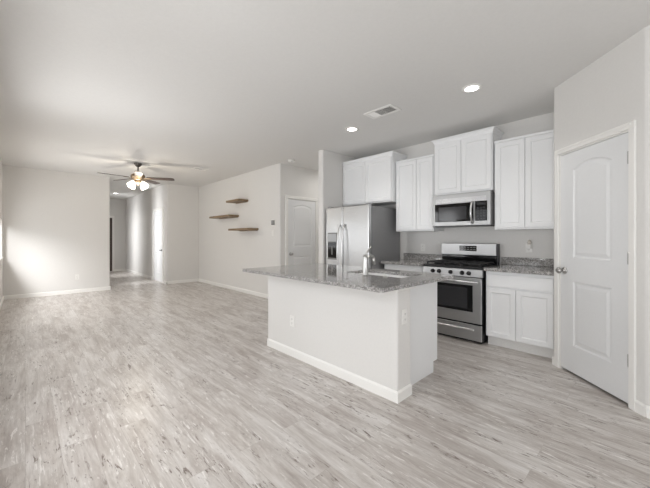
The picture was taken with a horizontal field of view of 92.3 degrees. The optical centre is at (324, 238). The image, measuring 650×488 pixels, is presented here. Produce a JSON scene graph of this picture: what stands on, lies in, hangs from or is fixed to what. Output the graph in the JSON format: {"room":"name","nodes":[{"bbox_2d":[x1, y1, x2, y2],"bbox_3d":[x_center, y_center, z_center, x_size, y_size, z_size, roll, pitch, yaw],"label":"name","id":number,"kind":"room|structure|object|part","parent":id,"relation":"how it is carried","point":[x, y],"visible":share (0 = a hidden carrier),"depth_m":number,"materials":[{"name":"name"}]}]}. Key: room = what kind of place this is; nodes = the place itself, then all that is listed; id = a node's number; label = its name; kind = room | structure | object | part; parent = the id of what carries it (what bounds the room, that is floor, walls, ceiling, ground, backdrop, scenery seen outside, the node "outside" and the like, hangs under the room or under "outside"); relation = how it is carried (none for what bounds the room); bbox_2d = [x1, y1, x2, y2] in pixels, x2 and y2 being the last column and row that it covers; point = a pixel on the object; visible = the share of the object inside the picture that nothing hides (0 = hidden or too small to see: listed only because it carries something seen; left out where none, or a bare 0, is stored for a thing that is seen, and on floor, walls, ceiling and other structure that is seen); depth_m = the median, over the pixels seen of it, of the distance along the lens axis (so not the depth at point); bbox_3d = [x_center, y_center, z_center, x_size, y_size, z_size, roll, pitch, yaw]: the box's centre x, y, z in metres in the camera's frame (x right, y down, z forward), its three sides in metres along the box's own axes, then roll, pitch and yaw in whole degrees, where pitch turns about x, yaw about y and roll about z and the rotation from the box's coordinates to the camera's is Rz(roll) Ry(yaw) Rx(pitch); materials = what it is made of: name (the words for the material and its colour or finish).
{"room":"open-plan kitchen","nodes":[
{"label":"open-plan kitchen","id":0,"kind":"room"},
{"bbox_2d":[0,157,2,301],"bbox_3d":[-3.951,-0.116,3.554,0.120,2.743,7.600,0,0,-44],"label":"wall","id":1,"kind":"structure","parent":0,"point":[1,164],"depth_m":6.00,"materials":[{"name":"grey paint"}]},
{"bbox_2d":[3,165,109,295],"bbox_3d":[-5.926,-0.116,7.009,1.815,2.743,0.120,0,0,-44],"label":"wall","id":2,"kind":"structure","parent":0,"point":[56,224],"depth_m":6.88,"materials":[{"name":"grey paint"}]},
{"bbox_2d":[4,286,110,299],"bbox_3d":[-5.874,1.214,6.965,1.829,0.085,0.014,0,0,-44],"label":"baseboard","id":3,"kind":"structure","parent":2,"relation":"attached to","point":[40,294],"depth_m":6.88,"materials":[{"name":"white paint"}]},
{"bbox_2d":[110,198,125,271],"bbox_3d":[-8.795,-0.116,11.046,3.205,2.743,0.120,0,0,-44],"label":"wall","id":4,"kind":"structure","parent":0,"point":[117,206],"depth_m":11.89,"materials":[{"name":"grey paint"}]},
{"bbox_2d":[110,216,113,271],"bbox_3d":[-8.274,0.211,11.481,0.880,2.090,0.195,0,0,-44],"label":"door","id":5,"kind":"structure","parent":4,"relation":"in","point":[112,218],"depth_m":11.71,"materials":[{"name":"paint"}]},
{"bbox_3d":[-8.270,0.238,11.478,0.740,1.992,0.035,0,0,-44],"label":"panel","id":6,"kind":"part","parent":5,"relation":"part of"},
{"bbox_2d":[126,184,198,281],"bbox_3d":[-5.636,-0.116,10.599,0.975,2.743,4.900,0,0,-44],"label":"wall","id":7,"kind":"structure","parent":0,"point":[180,203],"depth_m":8.96,"materials":[{"name":"grey paint"}]},
{"bbox_2d":[152,207,163,282],"bbox_3d":[-4.810,0.196,9.064,0.179,2.120,0.980,0,0,-44],"label":"door","id":8,"kind":"structure","parent":7,"relation":"in","point":[157,216],"depth_m":9.02,"materials":[{"name":"white paint"}]},
{"bbox_3d":[-4.819,0.223,9.055,0.035,2.022,0.840,0,0,-44],"label":"panel","id":9,"kind":"part","parent":8,"relation":"part of","materials":[{"name":"white paint"}]},
{"bbox_2d":[199,163,317,293],"bbox_3d":[-1.684,-0.116,8.211,1.660,2.743,4.020,0,0,-44],"label":"wall","id":10,"kind":"structure","parent":0,"point":[223,253],"depth_m":7.09,"materials":[{"name":"grey paint"}]},
{"bbox_2d":[125,269,267,298],"bbox_3d":[-4.244,1.214,9.140,0.991,0.085,8.934,0,0,-44],"label":"baseboard","id":11,"kind":"structure","parent":10,"relation":"attached to","point":[259,294],"depth_m":8.48,"materials":[{"name":"white paint"}]},
{"bbox_2d":[209,214,238,218],"bbox_3d":[-2.489,-0.517,7.659,0.266,0.056,1.035,0,0,-44],"label":"floating shelf","id":12,"kind":"object","parent":10,"relation":"attached to","point":[228,215],"visible":1,"depth_m":7.58,"materials":[{"name":"brown wood"}]},
{"bbox_2d":[226,199,247,203],"bbox_3d":[-2.028,-0.845,7.188,0.252,0.056,0.590,0,0,-44],"label":"floating shelf","id":13,"kind":"object","parent":10,"relation":"attached to","point":[236,201],"visible":1,"depth_m":7.07,"materials":[{"name":"brown wood"}]},
{"bbox_2d":[228,228,257,230],"bbox_3d":[-1.829,-0.188,6.958,0.284,0.056,0.837,0,0,-44],"label":"floating shelf","id":14,"kind":"object","parent":10,"relation":"attached to","point":[233,229],"visible":1,"depth_m":6.82,"materials":[{"name":"brown wood"}]},
{"bbox_2d":[271,219,275,225],"bbox_3d":[-1.052,-0.314,6.333,0.027,0.140,0.144,0,0,-44],"label":"thermostat","id":15,"kind":"object","parent":10,"relation":"attached to","point":[273,221],"visible":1,"depth_m":6.30,"materials":[{"name":"white plastic"}]},
{"bbox_2d":[285,195,317,265],"bbox_3d":[-0.494,0.196,6.584,0.880,2.120,0.195,0,0,-44],"label":"door","id":16,"kind":"structure","parent":10,"relation":"in","point":[301,217],"depth_m":6.55,"materials":[{"name":"white paint"}]},
{"bbox_2d":[0,271,649,487],"bbox_3d":[-2.937,1.286,5.082,8.400,0.060,17.200,0,0,-44],"label":"floor","id":17,"kind":"structure","parent":0,"point":[140,382],"depth_m":2.26,"materials":[{"name":"laminate"}]},
{"bbox_2d":[267,272,436,403],"bbox_3d":[0.227,0.814,3.281,0.804,0.884,1.780,0,0,-44],"label":"kitchen island","id":18,"kind":"object","parent":17,"relation":"on","point":[358,337],"visible":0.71,"depth_m":2.77,"materials":[{"name":"grey paint"}]},
{"bbox_2d":[290,315,293,326],"bbox_3d":[-0.351,0.882,3.322,0.009,0.116,0.072,0,0,-44],"label":"wall outlet","id":19,"kind":"object","parent":18,"relation":"attached to","point":[291,316],"visible":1,"depth_m":3.32,"materials":[{"name":"white plastic"}]},
{"bbox_3d":[0.012,1.214,3.078,0.204,0.085,1.774,0,0,-44],"label":"baseboard","id":20,"kind":"part","parent":18,"relation":"part of","materials":[{"name":"white paint"}]},
{"bbox_2d":[242,263,453,292],"bbox_3d":[0.137,0.357,3.192,1.133,0.030,1.893,0,0,-44],"label":"island countertop","id":21,"kind":"structure","parent":18,"relation":"on","point":[328,274],"depth_m":2.86,"materials":[{"name":"grey stone"}]},
{"bbox_2d":[362,246,374,275],"bbox_3d":[0.421,0.207,2.935,0.060,0.268,0.208,0,0,40],"label":"faucet","id":22,"kind":"object","parent":21,"relation":"on","point":[365,256],"visible":1,"depth_m":2.86,"materials":[{"name":"silver metal"}]},
{"bbox_2d":[402,309,406,324],"bbox_3d":[0.627,0.616,2.452,0.072,0.116,0.009,0,0,-44],"label":"wall outlet","id":23,"kind":"object","parent":18,"relation":"attached to","point":[404,311],"visible":1,"depth_m":2.44,"materials":[{"name":"white plastic"}]},
{"bbox_3d":[0.033,0.388,3.095,0.266,0.032,1.780,0,0,-44],"label":"trim","id":24,"kind":"part","parent":18,"relation":"part of","materials":[{"name":"white paint"}]},
{"bbox_3d":[0.849,0.815,2.782,0.600,0.883,0.019,0,0,-44],"label":"panel","id":25,"kind":"part","parent":18,"relation":"part of","materials":[{"name":"white paint"}]},
{"bbox_2d":[326,203,399,268],"bbox_3d":[0.598,0.367,5.172,0.914,1.777,0.908,0,0,-44],"label":"refrigerator","id":26,"kind":"object","parent":17,"relation":"on","point":[350,230],"visible":0.65,"depth_m":4.87,"materials":[{"name":"grey metal"}]},
{"bbox_3d":[0.117,-0.006,5.124,0.004,0.125,0.197,0,0,-44],"label":"dispenser panel","id":27,"kind":"part","parent":26,"relation":"part of","materials":[{"name":"silver metal"}]},
{"bbox_3d":[0.172,0.312,5.129,0.070,1.627,0.380,0,0,-44],"label":"freezer door","id":28,"kind":"part","parent":26,"relation":"part of","materials":[{"name":"silver metal"}]},
{"bbox_3d":[0.220,0.261,4.976,0.097,0.964,0.025,0,0,-44],"label":"door handle","id":29,"kind":"part","parent":26,"relation":"part of","materials":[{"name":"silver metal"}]},
{"bbox_3d":[0.289,0.261,4.904,0.097,0.964,0.025,0,0,-44],"label":"door handle","id":30,"kind":"part","parent":26,"relation":"part of","materials":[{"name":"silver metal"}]},
{"bbox_3d":[0.489,0.312,4.799,0.070,1.627,0.520,0,0,-44],"label":"fridge door","id":31,"kind":"part","parent":26,"relation":"part of","materials":[{"name":"silver metal"}]},
{"bbox_2d":[384,264,422,271],"bbox_3d":[1.327,0.819,4.670,0.610,0.874,0.649,0,0,-44],"label":"base cabinet","id":32,"kind":"object","parent":17,"relation":"on","point":[387,266],"visible":0.03,"depth_m":4.45,"materials":[{"name":"white paint"}]},
{"bbox_2d":[381,253,441,265],"bbox_3d":[1.306,0.312,4.667,0.647,0.138,0.684,0,0,-44],"label":"countertop","id":33,"kind":"structure","parent":32,"relation":"on","point":[412,259],"depth_m":4.76,"materials":[{"name":"grey stone"}]},
{"bbox_2d":[423,243,499,343],"bbox_3d":[1.775,0.664,4.108,0.674,1.183,0.756,0,0,-44],"label":"gas range","id":34,"kind":"object","parent":17,"relation":"on","point":[461,300],"visible":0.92,"depth_m":3.89,"materials":[{"name":"silver metal"}]},
{"bbox_3d":[1.595,0.417,3.935,0.070,0.094,0.756,0,0,-44],"label":"control panel","id":35,"kind":"part","parent":34,"relation":"part of","materials":[{"name":"silver metal"}]},
{"bbox_3d":[1.570,1.095,3.912,0.023,0.022,0.570,0,0,-44],"label":"drawer handle","id":36,"kind":"part","parent":34,"relation":"part of","materials":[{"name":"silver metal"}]},
{"bbox_3d":[1.586,1.131,3.930,0.027,0.186,0.742,0,0,-44],"label":"warming drawer","id":37,"kind":"part","parent":34,"relation":"part of","materials":[{"name":"silver metal"}]},
{"bbox_3d":[1.585,0.746,3.930,0.029,0.544,0.742,0,0,-44],"label":"oven door","id":38,"kind":"part","parent":34,"relation":"part of","materials":[{"name":"silver metal"}]},
{"bbox_2d":[424,262,494,269],"bbox_3d":[1.770,0.356,4.104,0.513,0.026,0.756,0,0,-44],"label":"cooktop","id":39,"kind":"object","parent":34,"relation":"in","point":[436,265],"depth_m":3.93,"materials":[{"name":"black metal"}]},
{"bbox_3d":[1.555,0.521,3.897,0.064,0.026,0.686,0,0,-44],"label":"oven handle","id":40,"kind":"part","parent":34,"relation":"part of","materials":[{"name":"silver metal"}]},
{"bbox_2d":[437,271,487,343],"bbox_3d":[1.806,0.816,4.137,0.575,0.880,0.748,0,0,-44],"label":"oven","id":41,"kind":"object","parent":34,"relation":"in","point":[479,335],"depth_m":3.80,"materials":[{"name":"silver metal"}]},
{"bbox_3d":[1.956,0.152,4.292,0.022,0.158,0.735,0,0,-44],"label":"backguard panel","id":42,"kind":"part","parent":34,"relation":"part of","materials":[{"name":"silver metal"}]},
{"bbox_2d":[486,271,553,357],"bbox_3d":[2.327,0.819,3.628,0.610,0.874,0.663,0,0,-44],"label":"base cabinet","id":43,"kind":"object","parent":17,"relation":"on","point":[519,306],"visible":0.95,"depth_m":3.41,"materials":[{"name":"white paint"}]},
{"bbox_3d":[1.995,0.854,3.546,0.019,0.555,0.298,0,0,-44],"label":"cabinet door","id":44,"kind":"part","parent":43,"relation":"part of","materials":[{"name":"white paint"}]},
{"bbox_2d":[484,257,553,275],"bbox_3d":[2.312,0.312,3.618,0.647,0.138,0.673,0,0,-44],"label":"countertop","id":45,"kind":"structure","parent":43,"relation":"on","point":[538,266],"depth_m":3.70,"materials":[{"name":"grey stone"}]},
{"bbox_3d":[2.113,0.487,3.423,0.019,0.138,0.639,0,0,-44],"label":"drawer","id":46,"kind":"part","parent":43,"relation":"part of","materials":[{"name":"white paint"}]},
{"bbox_3d":[2.219,0.854,3.313,0.019,0.555,0.334,0,0,-44],"label":"cabinet door","id":47,"kind":"part","parent":43,"relation":"part of","materials":[{"name":"white paint"}]},
{"bbox_2d":[0,0,649,199],"bbox_3d":[-2.937,-1.537,5.082,8.400,0.100,17.200,0,0,-44],"label":"ceiling","id":48,"kind":"structure","parent":0,"point":[227,88],"depth_m":2.86,"materials":[{"name":"paint"}]},
{"bbox_2d":[97,162,174,189],"bbox_3d":[-3.729,-1.230,6.168,1.259,0.513,1.277,0,0,-44],"label":"ceiling fan","id":49,"kind":"object","parent":48,"relation":"hanging from","point":[138,177],"visible":1,"depth_m":6.18,"materials":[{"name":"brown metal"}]},
{"bbox_3d":[-3.752,-1.047,6.049,0.144,0.146,0.141,0,0,-44],"label":"lamp shade","id":50,"kind":"part","parent":49,"relation":"part of","materials":[{"name":"white glass"}]},
{"bbox_3d":[-3.497,-1.194,5.852,0.131,0.033,0.500,0,0,-32],"label":"blade","id":51,"kind":"part","parent":49,"relation":"part of","materials":[{"name":"brown wood"}]},
{"bbox_3d":[-3.561,-1.047,6.170,0.141,0.146,0.144,0,0,-44],"label":"lamp shade","id":52,"kind":"part","parent":49,"relation":"part of","materials":[{"name":"white glass"}]},
{"bbox_3d":[-3.686,-1.194,6.619,0.131,0.033,0.500,0,0,4],"label":"blade","id":53,"kind":"part","parent":49,"relation":"part of","materials":[{"name":"brown wood"}]},
{"bbox_3d":[-3.313,-1.194,6.304,0.500,0.033,0.131,0,0,-14],"label":"blade","id":54,"kind":"part","parent":49,"relation":"part of","materials":[{"name":"brown wood"}]},
{"bbox_2d":[192,167,207,170],"bbox_3d":[-2.674,-1.482,6.686,0.280,0.009,0.250,0,0,-44],"label":"ceiling vent","id":55,"kind":"object","parent":48,"relation":"in","point":[195,168],"visible":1,"depth_m":6.64,"materials":[{"name":"white metal"}]},
{"bbox_2d":[345,127,358,131],"bbox_3d":[0.368,-1.482,4.256,0.184,0.010,0.184,0,0,-44],"label":"recessed light","id":56,"kind":"object","parent":48,"relation":"in","point":[350,129],"visible":1,"depth_m":4.25,"materials":[{"name":"white paint"}]},
{"bbox_2d":[363,104,400,118],"bbox_3d":[0.669,-1.482,3.674,0.217,0.009,0.395,0,0,-44],"label":"ceiling vent","id":57,"kind":"object","parent":48,"relation":"in","point":[388,109],"visible":1,"depth_m":3.66,"materials":[{"name":"white metal"}]},
{"bbox_2d":[462,83,481,92],"bbox_3d":[1.453,-1.482,3.093,0.184,0.010,0.184,0,0,-44],"label":"recessed light","id":58,"kind":"object","parent":48,"relation":"in","point":[469,88],"visible":1,"depth_m":3.08,"materials":[{"name":"white paint"}]},
{"bbox_2d":[318,150,356,263],"bbox_3d":[0.536,-0.116,5.868,1.700,2.743,0.125,0,0,-44],"label":"wall partition","id":59,"kind":"structure","parent":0,"point":[330,166],"depth_m":5.32,"materials":[{"name":"grey paint"}]},
{"bbox_2d":[359,112,553,264],"bbox_3d":[2.915,-0.116,3.546,0.120,2.743,6.520,0,0,-44],"label":"wall","id":60,"kind":"structure","parent":0,"point":[512,243],"depth_m":4.09,"materials":[{"name":"grey paint"}]},
{"bbox_2d":[342,151,406,205],"bbox_3d":[0.820,-0.957,5.333,0.423,0.775,1.075,0,0,-44],"label":"upper cabinet","id":61,"kind":"object","parent":60,"relation":"attached to","point":[370,179],"visible":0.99,"depth_m":5.12,"materials":[{"name":"white paint"}]},
{"bbox_3d":[0.499,-0.930,5.380,0.019,0.678,0.496,0,0,-44],"label":"cabinet door","id":62,"kind":"part","parent":61,"relation":"part of","materials":[{"name":"white paint"}]},
{"bbox_3d":[0.819,-1.317,5.333,0.421,0.055,1.075,0,0,-44],"label":"crown moulding","id":63,"kind":"part","parent":61,"relation":"part of","materials":[{"name":"white paint"}]},
{"bbox_3d":[0.850,-0.930,5.014,0.019,0.678,0.504,0,0,-44],"label":"cabinet door","id":64,"kind":"part","parent":61,"relation":"part of","materials":[{"name":"white paint"}]},
{"bbox_2d":[396,154,443,231],"bbox_3d":[1.436,-0.650,4.763,0.324,1.092,0.630,0,0,-44],"label":"upper cabinet","id":65,"kind":"object","parent":60,"relation":"attached to","point":[415,177],"visible":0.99,"depth_m":4.63,"materials":[{"name":"white paint"}]},
{"bbox_3d":[1.234,-0.643,4.753,0.019,1.035,0.342,0,0,-44],"label":"cabinet door","id":66,"kind":"part","parent":65,"relation":"part of","materials":[{"name":"white paint"}]},
{"bbox_3d":[1.327,-1.181,4.660,0.014,0.030,0.630,0,0,-44],"label":"crown moulding","id":67,"kind":"part","parent":65,"relation":"part of","materials":[{"name":"white paint"}]},
{"bbox_3d":[1.446,-0.643,4.532,0.019,1.035,0.256,0,0,-44],"label":"cabinet door","id":68,"kind":"part","parent":65,"relation":"part of","materials":[{"name":"white paint"}]},
{"bbox_2d":[404,253,441,259],"bbox_3d":[1.532,0.292,4.884,0.020,0.098,0.684,0,0,-44],"label":"backsplash","id":69,"kind":"structure","parent":60,"relation":"attached to","point":[416,256],"depth_m":4.88,"materials":[{"name":"grey stone"}]},
{"bbox_2d":[431,126,503,195],"bbox_3d":[1.916,-0.983,4.239,0.358,0.778,0.824,0,0,-44],"label":"upper cabinet","id":70,"kind":"object","parent":60,"relation":"attached to","point":[465,162],"visible":0.95,"depth_m":4.08,"materials":[{"name":"white paint"}]},
{"bbox_3d":[1.673,-0.957,4.264,0.019,0.681,0.364,0,0,-44],"label":"cabinet door","id":71,"kind":"part","parent":70,"relation":"part of","materials":[{"name":"white paint"}]},
{"bbox_2d":[433,190,494,227],"bbox_3d":[1.876,-0.370,4.200,0.456,0.432,0.754,0,0,-44],"label":"microwave","id":72,"kind":"object","parent":70,"relation":"attached to","point":[471,209],"visible":0.99,"depth_m":4.04,"materials":[{"name":"grey metal"}]},
{"bbox_3d":[1.703,-0.339,4.146,0.013,0.241,0.512,0,0,-44],"label":"door","id":73,"kind":"part","parent":72,"relation":"part of","materials":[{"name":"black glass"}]},
{"bbox_3d":[1.899,-0.161,4.221,0.295,0.014,0.714,0,0,-44],"label":"plate","id":74,"kind":"part","parent":72,"relation":"part of","materials":[{"name":"silver metal"}]},
{"bbox_3d":[1.849,-0.329,3.948,0.069,0.296,0.025,0,0,-44],"label":"door handle","id":75,"kind":"part","parent":72,"relation":"part of","materials":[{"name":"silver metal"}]},
{"bbox_3d":[1.946,-0.342,3.896,0.009,0.248,0.143,0,0,-44],"label":"control panel","id":76,"kind":"part","parent":72,"relation":"part of","materials":[{"name":"black glass"}]},
{"bbox_3d":[1.915,-1.345,4.238,0.356,0.055,0.824,0,0,-44],"label":"crown moulding","id":77,"kind":"part","parent":70,"relation":"part of","materials":[{"name":"white paint"}]},
{"bbox_3d":[1.931,-0.957,3.996,0.019,0.681,0.364,0,0,-44],"label":"cabinet door","id":78,"kind":"part","parent":70,"relation":"part of","materials":[{"name":"white paint"}]},
{"bbox_2d":[494,129,553,229],"bbox_3d":[2.431,-0.650,3.726,0.324,1.092,0.661,0,0,-44],"label":"upper cabinet","id":79,"kind":"object","parent":60,"relation":"attached to","point":[524,164],"visible":0.83,"depth_m":3.62,"materials":[{"name":"white paint"}]},
{"bbox_3d":[2.209,-0.643,3.737,0.019,1.035,0.314,0,0,-44],"label":"cabinet door","id":80,"kind":"part","parent":79,"relation":"part of","materials":[{"name":"white paint"}]},
{"bbox_3d":[2.323,-1.181,3.623,0.014,0.030,0.661,0,0,-44],"label":"crown moulding","id":81,"kind":"part","parent":79,"relation":"part of","materials":[{"name":"white paint"}]},
{"bbox_3d":[2.432,-0.643,3.505,0.019,1.035,0.316,0,0,-44],"label":"cabinet door","id":82,"kind":"part","parent":79,"relation":"part of","materials":[{"name":"white paint"}]},
{"bbox_2d":[526,243,531,252],"bbox_3d":[2.522,0.121,3.861,0.009,0.116,0.072,0,0,-44],"label":"wall outlet","id":83,"kind":"object","parent":60,"relation":"attached to","point":[527,250],"visible":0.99,"depth_m":3.86,"materials":[{"name":"white plastic"}]},
{"bbox_2d":[527,240,530,248],"bbox_3d":[2.509,0.074,3.839,0.044,0.108,0.050,0,0,-44],"label":"night light","id":84,"kind":"object","parent":83,"relation":"attached to","point":[528,241],"visible":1,"depth_m":3.83,"materials":[{"name":"white plastic"}]},
{"bbox_2d":[501,257,553,266],"bbox_3d":[2.538,0.292,3.835,0.020,0.098,0.673,0,0,-44],"label":"backsplash","id":85,"kind":"structure","parent":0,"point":[543,262],"depth_m":3.85,"materials":[{"name":"grey stone"}]},
{"bbox_2d":[554,25,649,405],"bbox_3d":[3.005,-0.116,1.776,1.058,2.743,3.538,0,0,-22],"label":"wall","id":86,"kind":"structure","parent":0,"point":[613,91],"depth_m":2.31,"materials":[{"name":"grey paint"}]},
{"bbox_2d":[554,120,635,410],"bbox_3d":[2.285,0.200,2.667,0.181,2.112,0.814,0,0,1],"label":"door","id":87,"kind":"structure","parent":86,"relation":"in","point":[597,269],"depth_m":2.58,"materials":[{"name":"white paint"}]},
{"bbox_3d":[2.238,0.306,2.965,0.075,0.066,0.066,0,0,1],"label":"knob","id":88,"kind":"part","parent":87,"relation":"part of","materials":[{"name":"silver metal"}]},
{"bbox_2d":[552,356,649,418],"bbox_3d":[2.949,1.214,1.567,0.525,0.085,3.344,0,0,-33],"label":"baseboard","id":89,"kind":"structure","parent":86,"relation":"attached to","point":[641,408],"depth_m":2.21,"materials":[{"name":"white paint"}]}
]}

